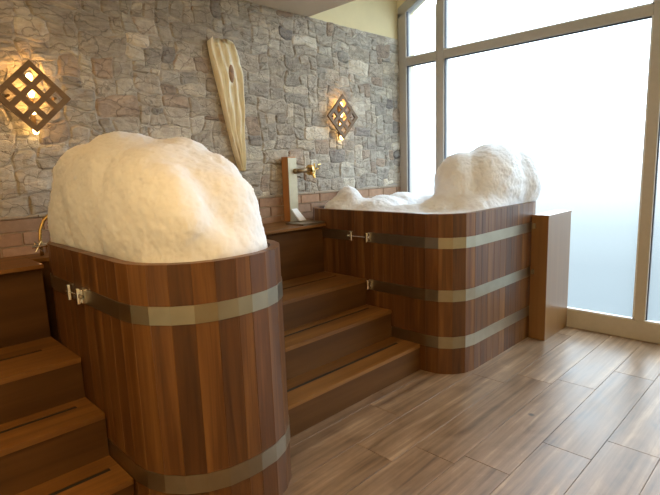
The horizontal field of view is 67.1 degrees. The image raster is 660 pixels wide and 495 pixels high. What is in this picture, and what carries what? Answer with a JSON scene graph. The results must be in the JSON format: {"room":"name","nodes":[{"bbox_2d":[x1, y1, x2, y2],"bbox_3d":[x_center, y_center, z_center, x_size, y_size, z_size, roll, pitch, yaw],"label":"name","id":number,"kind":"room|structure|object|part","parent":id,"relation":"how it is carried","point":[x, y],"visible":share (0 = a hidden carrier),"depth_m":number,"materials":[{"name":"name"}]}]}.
{"room":"spa bath room","nodes":[
{"label":"spa bath room","id":0,"kind":"room"},
{"bbox_2d":[0,0,414,257],"bbox_3d":[-1.126,-1.021,3.575,5.740,3.850,0.162,-11,13,-44],"label":"wall","id":1,"kind":"structure","parent":0,"point":[144,67],"depth_m":3.64,"materials":[{"name":"grey stone"}]},
{"bbox_2d":[0,59,70,134],"bbox_3d":[-1.714,-0.860,2.861,0.404,0.413,0.065,-11,13,-44],"label":"wall lamp","id":2,"kind":"object","parent":1,"relation":"attached to","point":[31,87],"visible":1,"depth_m":2.84,"materials":[{"name":"brown wood"}]},
{"bbox_3d":[-1.718,-0.973,2.843,0.034,0.048,0.034,-11,13,-44],"label":"bulb","id":3,"kind":"part","parent":2,"relation":"part of","materials":[{"name":"white glass"}]},
{"bbox_3d":[-1.715,-0.884,2.857,0.034,0.048,0.034,-11,13,-44],"label":"bulb","id":4,"kind":"part","parent":2,"relation":"part of","materials":[{"name":"white glass"}]},
{"bbox_2d":[207,37,245,170],"bbox_3d":[-0.760,-1.072,3.784,0.289,0.978,0.055,-11,13,-44],"label":"wood slab","id":5,"kind":"object","parent":1,"relation":"attached to","point":[223,54],"visible":1,"depth_m":3.78,"materials":[{"name":"beige wood"}]},
{"bbox_2d":[327,94,357,139],"bbox_3d":[0.104,-1.213,4.640,0.404,0.413,0.065,-11,13,-44],"label":"wall lamp","id":6,"kind":"object","parent":1,"relation":"attached to","point":[341,109],"visible":1,"depth_m":4.62,"materials":[{"name":"brown wood"}]},
{"bbox_2d":[241,0,354,16],"bbox_3d":[0.628,-2.148,1.595,5.590,1.115,4.940,-11,13,-44],"label":"ceiling","id":7,"kind":"structure","parent":0,"point":[307,8],"depth_m":3.98,"materials":[{"name":"paint"}]},
{"bbox_2d":[397,0,425,15],"bbox_3d":[2.495,-2.634,3.416,0.190,0.870,4.952,-11,13,-44],"label":"wall","id":8,"kind":"structure","parent":0,"point":[399,2],"depth_m":5.13,"materials":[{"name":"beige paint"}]},
{"bbox_2d":[398,0,659,343],"bbox_3d":[2.512,-1.081,3.620,0.090,3.700,4.940,-11,13,-44],"label":"window","id":9,"kind":"structure","parent":8,"relation":"in","point":[638,326],"depth_m":4.10,"materials":[{"name":"beige metal"}]},
{"bbox_2d":[283,326,659,494],"bbox_3d":[0.691,1.139,2.075,5.440,0.060,4.940,-11,13,-44],"label":"floor","id":10,"kind":"structure","parent":0,"point":[574,411],"depth_m":2.71,"materials":[{"name":"brown wood"}]},
{"bbox_2d":[21,252,59,342],"bbox_3d":[-1.450,0.500,3.167,0.736,1.002,0.230,-11,13,-44],"label":"wooden ledge","id":11,"kind":"object","parent":10,"relation":"on","point":[50,302],"visible":0.18,"depth_m":2.84,"materials":[{"name":"brown wood"}]},
{"bbox_2d":[32,214,47,255],"bbox_3d":[-1.604,-0.086,2.880,0.225,0.258,0.083,-7,10,-26],"label":"tap","id":12,"kind":"object","parent":11,"relation":"on","point":[40,245],"visible":0.65,"depth_m":2.86,"materials":[{"name":"gold metal"}]},
{"bbox_3d":[-1.667,-0.006,2.842,0.068,0.065,0.031,-11,13,-44],"label":"valve handle","id":13,"kind":"part","parent":12,"relation":"part of","materials":[{"name":"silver metal"}]},
{"bbox_3d":[-1.453,0.510,3.172,0.736,0.980,0.220,-11,13,-44],"label":"ledge panel","id":14,"kind":"part","parent":11,"relation":"part of","materials":[{"name":"brown wood"}]},
{"bbox_2d":[0,256,134,494],"bbox_3d":[-1.905,0.716,1.936,1.669,1.002,1.360,-11,13,-44],"label":"wooden steps","id":15,"kind":"structure","parent":10,"relation":"on","point":[54,441],"depth_m":2.21,"materials":[{"name":"brown wood"}]},
{"bbox_2d":[47,239,291,494],"bbox_3d":[-0.850,0.523,2.538,0.762,1.115,1.472,-11,13,-44],"label":"bathtub","id":16,"kind":"object","parent":10,"relation":"on","point":[184,363],"visible":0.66,"depth_m":1.98,"materials":[{"name":"brown wood"}]},
{"bbox_2d":[47,131,267,262],"bbox_3d":[-0.871,-0.140,2.456,0.707,0.874,1.403,-11,13,-44],"label":"foam","id":17,"kind":"object","parent":16,"relation":"in","point":[133,197],"visible":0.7,"depth_m":2.08,"materials":[{"name":"white"}]},
{"bbox_2d":[262,221,419,437],"bbox_3d":[-0.322,0.408,3.487,1.325,1.002,1.360,-11,13,-44],"label":"wooden steps","id":18,"kind":"structure","parent":10,"relation":"on","point":[341,350],"depth_m":3.36,"materials":[{"name":"brown wood"}]},
{"bbox_2d":[286,220,324,225],"bbox_3d":[-0.200,-0.199,4.030,0.236,0.014,0.215,-11,13,-44],"label":"metal tray","id":19,"kind":"object","parent":18,"relation":"on","point":[304,222],"visible":1,"depth_m":4.01,"materials":[{"name":"metal"}]},
{"bbox_2d":[291,208,305,220],"bbox_3d":[-0.265,-0.276,4.209,0.107,0.108,0.082,-11,13,-44],"label":"card","id":20,"kind":"object","parent":19,"relation":"on","point":[296,212],"visible":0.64,"depth_m":4.20,"materials":[{"name":"white paper"}]},
{"bbox_2d":[313,201,535,373],"bbox_3d":[0.783,0.186,4.261,1.424,1.115,1.502,-11,13,-44],"label":"bathtub","id":21,"kind":"object","parent":10,"relation":"on","point":[456,286],"visible":0.66,"depth_m":3.55,"materials":[{"name":"brown wood"}]},
{"bbox_2d":[324,143,541,213],"bbox_3d":[0.834,-0.442,4.174,1.385,0.805,1.469,-11,13,-44],"label":"foam","id":22,"kind":"object","parent":21,"relation":"in","point":[488,176],"visible":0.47,"depth_m":3.87,"materials":[{"name":"white"}]},
{"bbox_2d":[528,210,571,340],"bbox_3d":[1.831,0.216,4.149,0.492,1.018,0.138,-11,13,-44],"label":"partition panel","id":23,"kind":"object","parent":10,"relation":"on","point":[550,230],"visible":1,"depth_m":4.03,"materials":[{"name":"brown wood"}]},
{"bbox_3d":[0.282,0.154,4.926,1.588,1.002,0.138,-11,13,-44],"label":"wooden ledge","id":24,"kind":"object","parent":10,"relation":"on","visible":0},
{"bbox_2d":[281,157,320,221],"bbox_3d":[-0.238,-0.509,4.298,0.329,0.543,0.136,-8,11,-32],"label":"post","id":25,"kind":"object","parent":24,"relation":"on","point":[290,170],"visible":1,"depth_m":4.22,"materials":[{"name":"brown wood"}]},
{"bbox_3d":[-0.344,-0.498,4.253,0.087,0.543,0.082,-11,13,-44],"label":"post","id":26,"kind":"part","parent":25,"relation":"part of","materials":[{"name":"brown wood"}]},
{"bbox_3d":[-0.312,-0.489,4.222,0.091,0.533,0.008,-11,13,-44],"label":"plate","id":27,"kind":"part","parent":25,"relation":"part of","materials":[{"name":"metal"}]},
{"bbox_2d":[293,163,320,177],"bbox_3d":[-0.202,-0.655,4.265,0.258,0.128,0.092,-11,13,-44],"label":"tap","id":28,"kind":"object","parent":25,"relation":"on","point":[310,170],"depth_m":4.25,"materials":[{"name":"gold metal"}]}
]}

